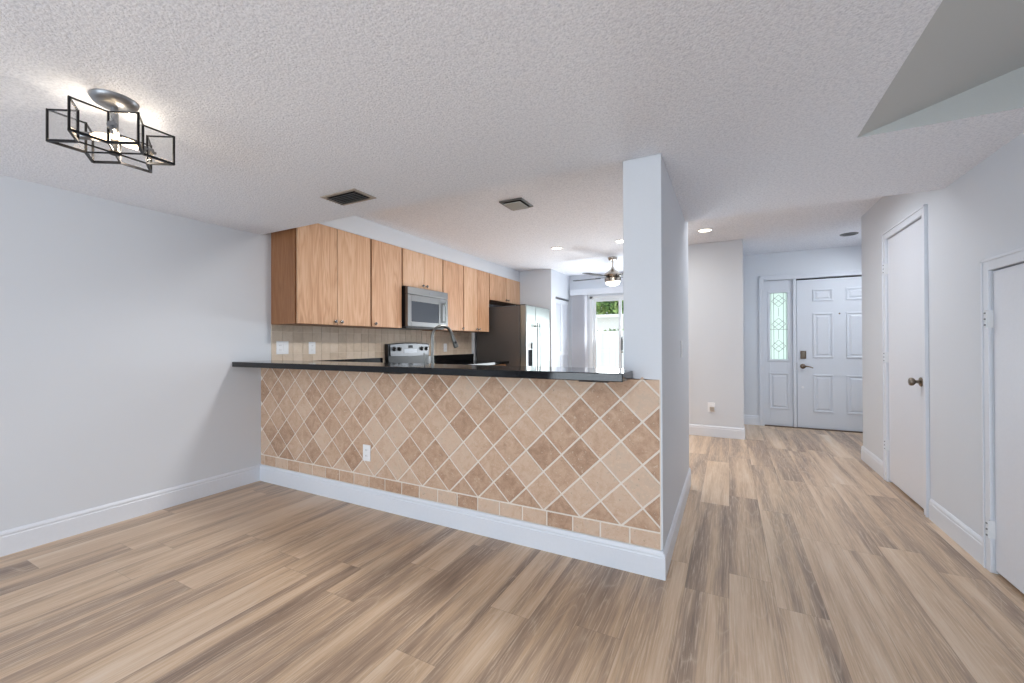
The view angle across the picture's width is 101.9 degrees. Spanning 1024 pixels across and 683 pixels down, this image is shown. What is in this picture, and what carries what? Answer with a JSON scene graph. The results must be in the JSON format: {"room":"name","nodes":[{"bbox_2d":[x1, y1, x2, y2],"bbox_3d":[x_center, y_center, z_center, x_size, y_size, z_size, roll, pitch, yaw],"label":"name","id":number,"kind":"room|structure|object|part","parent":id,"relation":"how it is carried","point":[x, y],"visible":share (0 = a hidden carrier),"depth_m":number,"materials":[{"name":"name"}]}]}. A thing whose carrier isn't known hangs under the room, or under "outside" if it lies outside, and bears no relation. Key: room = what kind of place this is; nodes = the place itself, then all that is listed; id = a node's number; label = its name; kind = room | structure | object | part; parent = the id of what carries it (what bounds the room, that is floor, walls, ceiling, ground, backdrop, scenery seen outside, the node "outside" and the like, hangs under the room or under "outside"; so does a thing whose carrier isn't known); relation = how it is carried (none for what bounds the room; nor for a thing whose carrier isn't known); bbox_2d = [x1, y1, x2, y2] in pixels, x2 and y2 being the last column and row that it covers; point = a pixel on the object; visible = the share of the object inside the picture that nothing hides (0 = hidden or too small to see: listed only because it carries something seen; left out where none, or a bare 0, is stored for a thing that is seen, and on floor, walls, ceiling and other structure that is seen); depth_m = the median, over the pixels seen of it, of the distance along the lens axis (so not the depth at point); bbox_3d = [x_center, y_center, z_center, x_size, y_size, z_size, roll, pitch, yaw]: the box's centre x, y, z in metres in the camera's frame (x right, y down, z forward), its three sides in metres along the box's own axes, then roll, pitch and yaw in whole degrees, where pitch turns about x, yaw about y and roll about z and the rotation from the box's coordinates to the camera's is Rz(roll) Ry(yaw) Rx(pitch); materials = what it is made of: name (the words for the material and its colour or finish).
{"room":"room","nodes":[
{"label":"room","id":0,"kind":"room"},
{"bbox_2d":[0,175,501,531],"bbox_3d":[-2.262,-0.105,3.611,0.120,2.620,10.920,0,0,28],"label":"wall","id":1,"kind":"structure","parent":0,"point":[123,327],"depth_m":2.78,"materials":[{"name":"paint"}]},
{"bbox_2d":[0,465,259,556],"bbox_3d":[-3.453,1.128,1.171,0.013,0.137,5.500,0,0,28],"label":"baseboard","id":2,"kind":"structure","parent":1,"relation":"attached to","point":[14,540],"depth_m":2.75,"materials":[{"name":"wood"}]},
{"bbox_2d":[271,223,369,327],"bbox_3d":[-1.784,-0.606,3.975,0.395,0.911,0.818,0,0,28],"label":"upper cabinet","id":3,"kind":"object","parent":1,"relation":"attached to","point":[320,274],"visible":0.94,"depth_m":3.73,"materials":[{"name":"brown wood"}]},
{"bbox_3d":[-1.742,-0.607,3.724,0.020,0.904,0.401,0,0,28],"label":"door","id":4,"kind":"part","parent":3,"relation":"part of","materials":[{"name":"brown wood"}]},
{"bbox_3d":[-1.553,-0.605,4.085,0.020,0.904,0.403,0,0,28],"label":"door","id":5,"kind":"part","parent":3,"relation":"part of","materials":[{"name":"brown wood"}]},
{"bbox_2d":[271,325,471,362],"bbox_3d":[-1.392,0.072,5.135,0.010,0.446,3.241,0,0,28],"label":"backsplash","id":6,"kind":"structure","parent":1,"relation":"attached to","point":[332,343],"depth_m":4.46,"materials":[{"name":"tile"}]},
{"bbox_2d":[276,341,288,353],"bbox_3d":[-2.087,0.057,3.781,0.010,0.118,0.116,0,0,28],"label":"wall outlet","id":7,"kind":"object","parent":6,"relation":"attached to","point":[282,347],"visible":1,"depth_m":3.78,"materials":[{"name":"white plastic"}]},
{"bbox_2d":[309,342,315,353],"bbox_3d":[-1.948,0.063,4.049,0.008,0.118,0.074,0,0,28],"label":"wall outlet","id":8,"kind":"object","parent":6,"relation":"attached to","point":[312,345],"visible":1,"depth_m":4.05,"materials":[{"name":"white plastic"}]},
{"bbox_2d":[350,239,401,328],"bbox_3d":[-1.486,-0.604,4.548,0.395,0.911,0.446,0,0,28],"label":"upper cabinet","id":9,"kind":"object","parent":1,"relation":"attached to","point":[385,259],"visible":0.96,"depth_m":4.45,"materials":[{"name":"brown wood"}]},
{"bbox_3d":[-1.349,-0.604,4.477,0.020,0.904,0.436,0,0,28],"label":"door","id":10,"kind":"part","parent":9,"relation":"part of","materials":[{"name":"brown wood"}]},
{"bbox_2d":[393,286,447,329],"bbox_3d":[-1.159,-0.388,5.074,0.455,0.472,0.750,0,0,28],"label":"microwave","id":11,"kind":"object","parent":1,"relation":"attached to","point":[422,309],"visible":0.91,"depth_m":4.90,"materials":[{"name":"silver metal"}]},
{"bbox_3d":[-1.015,-0.353,4.986,0.038,0.360,0.726,0,0,28],"label":"door","id":12,"kind":"part","parent":11,"relation":"part of","materials":[{"name":"silver metal"}]},
{"bbox_3d":[-0.843,-0.360,5.234,0.042,0.265,0.020,0,0,28],"label":"handle","id":13,"kind":"part","parent":11,"relation":"part of","materials":[{"name":"silver metal"}]},
{"bbox_2d":[401,248,441,291],"bbox_3d":[-1.206,-0.844,5.087,0.395,0.428,0.738,0,0,28],"label":"upper cabinet","id":14,"kind":"object","parent":1,"relation":"attached to","point":[419,270],"visible":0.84,"depth_m":4.97,"materials":[{"name":"brown wood"}]},
{"bbox_3d":[-1.154,-0.845,4.853,0.020,0.421,0.361,0,0,28],"label":"door","id":15,"kind":"part","parent":14,"relation":"part of","materials":[{"name":"brown wood"}]},
{"bbox_3d":[-0.984,-0.844,5.178,0.020,0.421,0.361,0,0,28],"label":"door","id":16,"kind":"part","parent":14,"relation":"part of","materials":[{"name":"brown wood"}]},
{"bbox_2d":[422,260,463,330],"bbox_3d":[-0.923,-0.600,5.627,0.395,0.911,0.456,0,0,28],"label":"upper cabinet","id":17,"kind":"object","parent":1,"relation":"attached to","point":[452,273],"visible":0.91,"depth_m":5.55,"materials":[{"name":"brown wood"}]},
{"bbox_3d":[-0.786,-0.601,5.556,0.020,0.904,0.446,0,0,28],"label":"door","id":18,"kind":"part","parent":17,"relation":"part of","materials":[{"name":"brown wood"}]},
{"bbox_2d":[445,266,488,331],"bbox_3d":[-0.653,-0.599,6.143,0.395,0.911,0.684,0,0,28],"label":"upper cabinet","id":19,"kind":"object","parent":1,"relation":"attached to","point":[475,282],"visible":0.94,"depth_m":6.03,"materials":[{"name":"brown wood"}]},
{"bbox_3d":[-0.595,-0.600,5.921,0.020,0.904,0.334,0,0,28],"label":"door","id":20,"kind":"part","parent":19,"relation":"part of","materials":[{"name":"brown wood"}]},
{"bbox_3d":[-0.438,-0.599,6.222,0.020,0.904,0.334,0,0,28],"label":"door","id":21,"kind":"part","parent":19,"relation":"part of","materials":[{"name":"brown wood"}]},
{"bbox_2d":[489,273,519,305],"bbox_3d":[-0.246,-0.847,6.926,0.395,0.410,1.052,0,0,28],"label":"upper cabinet","id":22,"kind":"object","parent":1,"relation":"attached to","point":[503,291],"visible":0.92,"depth_m":6.83,"materials":[{"name":"brown wood"}]},
{"bbox_3d":[-0.225,-0.848,6.632,0.020,0.403,0.540,0,0,28],"label":"door","id":23,"kind":"part","parent":22,"relation":"part of","materials":[{"name":"brown wood"}]},
{"bbox_3d":[0.017,-0.846,7.097,0.020,0.403,0.496,0,0,28],"label":"door","id":24,"kind":"part","parent":22,"relation":"part of","materials":[{"name":"brown wood"}]},
{"bbox_2d":[0,0,1023,234],"bbox_3d":[-1.026,-1.201,0.667,4.807,0.507,6.839,0,0,28],"label":"ceiling","id":25,"kind":"structure","parent":0,"point":[271,108],"depth_m":1.62,"materials":[{"name":"paint"}]},
{"bbox_2d":[46,89,174,172],"bbox_3d":[-1.548,-0.833,1.619,0.366,0.215,0.325,0,0,28],"label":"ceiling light","id":26,"kind":"object","parent":25,"relation":"attached to","point":[117,103],"visible":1,"depth_m":1.59,"materials":[{"name":"grey metal"}]},
{"bbox_3d":[-1.624,-0.790,1.566,0.099,0.120,0.163,0,0,28],"label":"wire frame","id":27,"kind":"part","parent":26,"relation":"part of","materials":[{"name":"black metal"}]},
{"bbox_3d":[-1.540,-0.790,1.527,0.101,0.120,0.159,0,0,28],"label":"wire frame","id":28,"kind":"part","parent":26,"relation":"part of","materials":[{"name":"black metal"}]},
{"bbox_2d":[74,131,106,140],"bbox_3d":[-1.624,-0.793,1.605,0.106,0.032,0.088,0,0,28],"label":"bulb","id":29,"kind":"object","parent":26,"relation":"attached to","point":[97,134],"depth_m":1.60,"materials":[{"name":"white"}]},
{"bbox_3d":[-1.631,-0.789,1.657,0.097,0.120,0.162,0,0,-34],"label":"wire frame","id":30,"kind":"part","parent":26,"relation":"part of","materials":[{"name":"black metal"}]},
{"bbox_2d":[106,121,118,139],"bbox_3d":[-1.498,-0.793,1.560,0.120,0.032,0.066,0,0,28],"label":"socket","id":31,"kind":"object","parent":26,"relation":"attached to","point":[112,130],"depth_m":1.53,"materials":[{"name":"white"}]},
{"bbox_3d":[-1.548,-0.827,1.619,0.023,0.187,0.024,0,0,28],"label":"stem","id":32,"kind":"part","parent":26,"relation":"part of","materials":[{"name":"grey metal"}]},
{"bbox_3d":[-1.465,-0.790,1.580,0.097,0.120,0.162,0,0,-34],"label":"wire frame","id":33,"kind":"part","parent":26,"relation":"part of","materials":[{"name":"black metal"}]},
{"bbox_3d":[-1.556,-0.789,1.710,0.101,0.120,0.159,0,0,28],"label":"wire frame","id":34,"kind":"part","parent":26,"relation":"part of","materials":[{"name":"black metal"}]},
{"bbox_2d":[119,137,155,154],"bbox_3d":[-1.522,-0.792,1.691,0.043,0.032,0.127,0,0,28],"label":"bulb","id":35,"kind":"object","parent":26,"relation":"attached to","point":[147,150],"depth_m":1.69,"materials":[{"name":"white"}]},
{"bbox_3d":[-1.473,-0.790,1.671,0.099,0.120,0.163,0,0,28],"label":"wire frame","id":36,"kind":"part","parent":26,"relation":"part of","materials":[{"name":"black metal"}]},
{"bbox_2d":[320,188,375,205],"bbox_3d":[-1.062,-0.928,2.695,0.308,0.018,0.186,0,0,28],"label":"ceiling vent","id":37,"kind":"object","parent":25,"relation":"in","point":[350,196],"visible":1,"depth_m":2.68,"materials":[{"name":"metal"}]},
{"bbox_2d":[0,424,1023,682],"bbox_3d":[0.264,1.239,2.221,5.870,0.100,11.040,0,0,28],"label":"floor","id":38,"kind":"structure","parent":0,"point":[793,560],"depth_m":1.96,"materials":[{"name":"brown wood"}]},
{"bbox_2d":[385,343,464,364],"bbox_3d":[-1.020,0.602,5.052,0.682,1.172,0.764,0,0,28],"label":"range","id":39,"kind":"object","parent":38,"relation":"on","point":[394,352],"visible":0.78,"depth_m":5.13,"materials":[{"name":"silver metal"}]},
{"bbox_3d":[-1.270,0.104,5.185,0.015,0.158,0.706,0,0,28],"label":"control panel","id":40,"kind":"part","parent":39,"relation":"part of","materials":[{"name":"metal"}]},
{"bbox_2d":[477,304,549,366],"bbox_3d":[0.067,0.327,6.813,0.952,1.772,0.915,0,0,28],"label":"refrigerator","id":41,"kind":"object","parent":38,"relation":"on","point":[519,335],"visible":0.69,"depth_m":6.43,"materials":[{"name":"silver metal"}]},
{"bbox_3d":[0.247,0.287,6.388,0.105,1.675,0.329,0,0,28],"label":"freezer door","id":42,"kind":"part","parent":41,"relation":"part of","materials":[{"name":"silver metal"}]},
{"bbox_3d":[0.380,0.185,6.458,0.068,0.950,0.025,0,0,28],"label":"handle","id":43,"kind":"part","parent":41,"relation":"part of","materials":[{"name":"silver metal"}]},
{"bbox_3d":[0.424,0.185,6.542,0.068,0.950,0.025,0,0,28],"label":"handle","id":44,"kind":"part","parent":41,"relation":"part of","materials":[{"name":"silver metal"}]},
{"bbox_3d":[0.460,0.289,6.797,0.105,1.675,0.580,0,0,28],"label":"fridge door","id":45,"kind":"part","parent":41,"relation":"part of","materials":[{"name":"silver metal"}]},
{"bbox_3d":[-0.599,0.774,5.935,0.609,0.874,1.165,0,0,28],"label":"base cabinet","id":46,"kind":"object","parent":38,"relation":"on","visible":0},
{"bbox_2d":[429,354,508,364],"bbox_3d":[-0.602,0.263,5.941,0.647,0.144,1.180,0,0,28],"label":"countertop","id":47,"kind":"structure","parent":46,"relation":"on","point":[467,359],"depth_m":5.97,"materials":[{"name":"black stone"}]},
{"bbox_2d":[424,325,457,363],"bbox_3d":[-0.549,0.075,3.238,0.271,0.415,0.101,0,0,-14],"label":"kitchen faucet","id":48,"kind":"object","parent":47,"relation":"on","point":[455,344],"visible":0.64,"depth_m":3.21,"materials":[{"name":"metal"}]},
{"bbox_3d":[-0.542,0.022,3.241,0.186,0.309,0.023,0,0,-29],"label":"spout","id":49,"kind":"part","parent":48,"relation":"part of","materials":[{"name":"metal"}]},
{"bbox_2d":[502,269,569,366],"bbox_3d":[0.465,-0.094,7.681,0.950,2.620,0.940,0,0,28],"label":"wall","id":50,"kind":"structure","parent":0,"point":[538,288],"depth_m":7.18,"materials":[{"name":"paint"}]},
{"bbox_2d":[556,297,568,366],"bbox_3d":[0.876,0.214,7.558,0.079,1.999,0.713,0,0,28],"label":"door","id":51,"kind":"structure","parent":50,"relation":"in","point":[562,326],"depth_m":7.57,"materials":[{"name":"paint"}]},
{"bbox_2d":[570,272,622,367],"bbox_3d":[1.575,-0.098,7.700,2.900,2.620,0.120,0,0,28],"label":"wall","id":52,"kind":"structure","parent":0,"point":[598,283],"depth_m":7.71,"materials":[{"name":"paint"}]},
{"bbox_2d":[590,295,622,367],"bbox_3d":[2.142,0.186,7.383,1.525,2.045,0.115,0,0,28],"label":"sliding door","id":53,"kind":"structure","parent":52,"relation":"in","point":[619,298],"depth_m":7.68,"materials":[{"name":"white metal"}]},
{"bbox_2d":[570,287,622,367],"bbox_3d":[1.948,0.106,7.370,1.895,2.145,0.113,0,0,28],"label":"vertical blind","id":54,"kind":"object","parent":53,"relation":"attached to","point":[579,297],"visible":0.7,"depth_m":7.69,"materials":[{"name":"plastic"}]},
{"bbox_2d":[356,161,881,276],"bbox_3d":[1.595,-1.361,4.704,5.720,0.224,5.420,0,0,28],"label":"ceiling","id":55,"kind":"structure","parent":0,"point":[580,212],"depth_m":4.44,"materials":[{"name":"white paint"}]},
{"bbox_2d":[319,216,518,281],"bbox_3d":[-1.033,-1.147,5.477,0.345,0.178,4.360,0,0,28],"label":"soffit","id":56,"kind":"structure","parent":55,"relation":"attached to","point":[356,225],"depth_m":4.88,"materials":[{"name":"paint"}]},
{"bbox_2d":[499,197,532,210],"bbox_3d":[0.040,-1.234,3.761,0.225,0.028,0.250,0,0,28],"label":"ceiling vent","id":57,"kind":"object","parent":55,"relation":"in","point":[517,203],"visible":1,"depth_m":3.72,"materials":[{"name":"white metal"}]},
{"bbox_3d":[0.040,-1.226,3.761,0.165,0.010,0.190,0,0,28],"label":"damper plate","id":58,"kind":"part","parent":57,"relation":"part of","materials":[{"name":"white metal"}]},
{"bbox_2d":[551,246,563,249],"bbox_3d":[0.598,-1.238,5.517,0.176,0.008,0.176,0,0,28],"label":"recessed light","id":59,"kind":"object","parent":55,"relation":"in","point":[556,247],"visible":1,"depth_m":5.52,"materials":[{"name":"white plastic"}]},
{"bbox_2d":[573,256,622,285],"bbox_3d":[1.462,-1.030,6.165,1.180,0.422,1.203,0,0,28],"label":"ceiling fan","id":60,"kind":"object","parent":55,"relation":"hanging from","point":[612,277],"visible":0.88,"depth_m":6.06,"materials":[{"name":"silver metal"}]},
{"bbox_3d":[1.139,-0.943,6.357,0.425,0.019,0.132,0,0,33],"label":"blade","id":61,"kind":"part","parent":60,"relation":"part of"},
{"bbox_3d":[1.168,-0.946,5.873,0.425,0.019,0.132,0,0,-39],"label":"blade","id":62,"kind":"part","parent":60,"relation":"part of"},
{"bbox_3d":[1.487,-0.847,6.135,0.204,0.056,0.204,0,0,28],"label":"lamp shade","id":63,"kind":"part","parent":60,"relation":"part of","materials":[{"name":"white glass"}]},
{"bbox_2d":[614,239,622,242],"bbox_3d":[1.352,-1.242,5.146,0.176,0.008,0.176,0,0,28],"label":"recessed light","id":64,"kind":"object","parent":55,"relation":"in","point":[618,240],"visible":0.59,"depth_m":5.16,"materials":[{"name":"white plastic"}]},
{"bbox_2d":[697,228,713,232],"bbox_3d":[2.167,-1.247,4.665,0.176,0.008,0.176,0,0,28],"label":"recessed light","id":65,"kind":"object","parent":55,"relation":"in","point":[702,230],"visible":1,"depth_m":4.66,"materials":[{"name":"white plastic"}]},
{"bbox_2d":[840,232,858,235],"bbox_3d":[3.939,-1.252,4.856,0.176,0.008,0.176,0,0,28],"label":"recessed light","id":66,"kind":"object","parent":55,"relation":"in","point":[849,233],"visible":1,"depth_m":4.85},
{"bbox_2d":[623,153,688,550],"bbox_3d":[1.028,-0.121,2.822,0.192,2.620,1.554,0,0,28],"label":"wall column","id":67,"kind":"structure","parent":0,"point":[655,228],"depth_m":2.17,"materials":[{"name":"paint"}]},
{"bbox_2d":[663,468,690,580],"bbox_3d":[1.037,1.121,2.810,0.205,0.137,1.586,0,0,28],"label":"baseboard","id":68,"kind":"structure","parent":67,"relation":"attached to","point":[668,550],"depth_m":2.45,"materials":[{"name":"wood"}]},
{"bbox_2d":[688,239,743,427],"bbox_3d":[2.857,-0.111,6.078,0.874,2.620,1.810,0,0,28],"label":"wall","id":69,"kind":"structure","parent":0,"point":[715,269],"depth_m":5.21,"materials":[{"name":"paint"}]},
{"bbox_2d":[708,402,714,411],"bbox_3d":[2.505,0.827,5.220,0.082,0.120,0.030,0,0,28],"label":"wall outlet","id":70,"kind":"object","parent":69,"relation":"attached to","point":[711,406],"visible":1,"depth_m":5.22,"materials":[{"name":"white plastic"}]},
{"bbox_2d":[689,424,744,439],"bbox_3d":[2.699,1.130,5.748,0.887,0.137,1.113,0,0,28],"label":"baseboard","id":71,"kind":"structure","parent":69,"relation":"attached to","point":[694,429],"depth_m":5.19,"materials":[{"name":"wood"}]},
{"bbox_2d":[743,245,861,415],"bbox_3d":[4.229,-0.117,5.660,1.946,2.620,0.140,0,0,28],"label":"wall","id":72,"kind":"structure","parent":0,"point":[848,257],"depth_m":5.95,"materials":[{"name":"paint"}]},
{"bbox_2d":[744,415,759,424],"bbox_3d":[3.439,1.128,5.982,0.234,0.137,0.013,0,0,28],"label":"baseboard","id":73,"kind":"structure","parent":72,"relation":"attached to","point":[748,419],"depth_m":5.97,"materials":[{"name":"wood"}]},
{"bbox_2d":[764,280,792,426],"bbox_3d":[3.759,0.160,5.870,0.340,2.046,0.052,0,0,28],"label":"window","id":74,"kind":"structure","parent":72,"relation":"in","point":[778,334],"depth_m":5.86,"materials":[{"name":"glass"}]},
{"bbox_3d":[3.766,-0.217,5.870,0.206,0.935,0.004,0,0,28],"label":"pane","id":75,"kind":"part","parent":74,"relation":"part of","materials":[{"name":"clear glass"}]},
{"bbox_3d":[3.763,0.695,5.844,0.244,0.514,0.012,0,0,28],"label":"panel","id":76,"kind":"part","parent":74,"relation":"part of","materials":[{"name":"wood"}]},
{"bbox_2d":[759,269,862,432],"bbox_3d":[4.201,0.128,5.652,1.450,2.130,0.160,0,0,28],"label":"door","id":77,"kind":"structure","parent":72,"relation":"in","point":[826,306],"depth_m":5.61,"materials":[{"name":"wood"}]},
{"bbox_3d":[4.029,0.341,5.681,0.147,0.068,0.055,0,0,28],"label":"lever handle","id":78,"kind":"part","parent":77,"relation":"part of","materials":[{"name":"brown metal"}]},
{"bbox_3d":[4.203,-0.632,5.618,0.224,0.164,0.012,0,0,28],"label":"panel","id":79,"kind":"part","parent":77,"relation":"part of","materials":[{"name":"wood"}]},
{"bbox_3d":[4.205,-0.084,5.615,0.224,0.608,0.012,0,0,28],"label":"panel","id":80,"kind":"part","parent":77,"relation":"part of","materials":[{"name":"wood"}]},
{"bbox_3d":[4.208,0.704,5.612,0.224,0.513,0.012,0,0,28],"label":"panel","id":81,"kind":"part","parent":77,"relation":"part of","materials":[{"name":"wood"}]},
{"bbox_3d":[4.525,-0.633,5.450,0.226,0.164,0.012,0,0,28],"label":"panel","id":82,"kind":"part","parent":77,"relation":"part of","materials":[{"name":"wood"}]},
{"bbox_3d":[4.527,-0.086,5.448,0.226,0.608,0.012,0,0,28],"label":"panel","id":83,"kind":"part","parent":77,"relation":"part of","materials":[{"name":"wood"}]},
{"bbox_3d":[4.529,0.702,5.444,0.226,0.513,0.012,0,0,28],"label":"panel","id":84,"kind":"part","parent":77,"relation":"part of","materials":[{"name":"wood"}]},
{"bbox_2d":[861,132,1023,573],"bbox_3d":[1.581,-0.135,0.325,0.120,2.620,8.650,0,0,28],"label":"wall","id":85,"kind":"structure","parent":0,"point":[977,217],"depth_m":2.47,"materials":[{"name":"paint"}]},
{"bbox_2d":[861,446,882,477],"bbox_3d":[3.722,1.116,3.702,0.806,0.137,0.701,0,0,28],"label":"baseboard","id":86,"kind":"structure","parent":85,"relation":"attached to","point":[868,457],"depth_m":3.86,"materials":[{"name":"wood"}]},
{"bbox_2d":[882,204,929,517],"bbox_3d":[2.997,0.130,3.183,0.115,2.110,0.876,0,0,28],"label":"door","id":87,"kind":"structure","parent":85,"relation":"in","point":[908,444],"depth_m":3.13,"materials":[{"name":"wood"}]},
{"bbox_3d":[2.840,0.284,2.930,0.069,0.066,0.066,0,0,28],"label":"knob","id":88,"kind":"part","parent":87,"relation":"part of","materials":[{"name":"grey metal"}]},
{"bbox_2d":[929,499,982,565],"bbox_3d":[2.634,1.114,2.472,0.013,0.137,0.674,0,0,28],"label":"baseboard","id":89,"kind":"structure","parent":85,"relation":"attached to","point":[964,536],"depth_m":2.43,"materials":[{"name":"wood"}]},
{"bbox_2d":[980,247,1023,593],"bbox_3d":[2.287,0.377,1.778,0.078,1.605,0.882,0,0,28],"label":"door","id":90,"kind":"structure","parent":85,"relation":"in","point":[1006,317],"depth_m":2.04,"materials":[{"name":"wood"}]},
{"bbox_3d":[-0.769,0.699,2.954,3.126,0.994,0.118,0,0,28],"label":"wall","id":91,"kind":"structure","parent":0,"visible":0},
{"bbox_2d":[232,360,632,382],"bbox_3d":[-0.799,0.185,2.849,3.175,0.053,0.395,0,0,28],"label":"countertop","id":92,"kind":"structure","parent":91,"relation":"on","point":[529,372],"depth_m":2.45,"materials":[{"name":"black stone"}]},
{"bbox_3d":[0.442,0.198,2.153,0.150,0.012,0.159,0,0,28],"label":"support bracket","id":93,"kind":"part","parent":92,"relation":"part of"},
{"bbox_2d":[261,368,660,550],"bbox_3d":[-0.718,0.633,2.855,3.309,0.886,0.012,0,0,28],"label":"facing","id":94,"kind":"object","parent":91,"relation":"attached to","point":[576,456],"visible":0.84,"depth_m":2.56,"materials":[{"name":"tile"}]},
{"bbox_2d":[363,444,370,461],"bbox_3d":[-1.056,0.810,3.018,0.074,0.118,0.008,0,0,28],"label":"wall outlet","id":95,"kind":"object","parent":94,"relation":"attached to","point":[366,448],"visible":1,"depth_m":3.01,"materials":[{"name":"white plastic"}]},
{"bbox_2d":[260,464,662,579],"bbox_3d":[-0.718,1.127,2.839,3.318,0.137,0.013,0,0,28],"label":"baseboard","id":96,"kind":"structure","parent":91,"relation":"attached to","point":[644,561],"depth_m":2.53,"materials":[{"name":"wood"}]},
{"label":"outside","id":97,"kind":"structure","parent":0,"visible":0},
{"bbox_3d":[7.741,1.333,16.152,34.000,0.080,20.580,0,0,28],"label":"ground","id":98,"kind":"structure","parent":97,"visible":0},
{"bbox_2d":[596,329,623,368],"bbox_3d":[1.759,0.479,11.290,6.700,1.620,0.100,0,0,28],"label":"fence","id":99,"kind":"object","parent":98,"relation":"on","point":[607,342],"visible":0.06,"depth_m":10.86,"materials":[{"name":"white plastic"}]},
{"bbox_3d":[2.336,0.476,10.989,0.100,1.620,0.100,0,0,28],"label":"post","id":100,"kind":"part","parent":99,"relation":"part of","materials":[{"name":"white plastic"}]},
{"bbox_3d":[1.749,-0.231,11.278,6.700,0.080,0.055,0,0,28],"label":"rail","id":101,"kind":"part","parent":99,"relation":"part of","materials":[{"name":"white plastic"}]},
{"bbox_2d":[596,314,623,330],"bbox_3d":[2.947,0.199,16.164,12.100,2.220,3.400,0,0,28],"label":"house","id":102,"kind":"structure","parent":98,"relation":"on","point":[605,321],"depth_m":14.23,"materials":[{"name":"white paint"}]},
{"bbox_2d":[596,300,623,314],"bbox_3d":[4.820,-0.986,21.913,3.759,4.667,3.635,0,0,28],"label":"tree","id":103,"kind":"object","parent":98,"relation":"on","point":[608,307],"visible":0.16,"depth_m":21.04,"materials":[{"name":"green plant"}]},
{"bbox_3d":[-0.326,0.759,3.151,2.510,0.874,0.631,0,0,28],"label":"base cabinet","id":104,"kind":"object","parent":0,"visible":0},
{"bbox_2d":[318,358,382,362],"bbox_3d":[-0.444,0.251,3.584,3.124,0.142,1.293,0,0,28],"label":"countertop","id":105,"kind":"structure","parent":104,"relation":"on","point":[378,360],"depth_m":4.59,"materials":[{"name":"black stone"}]}
]}

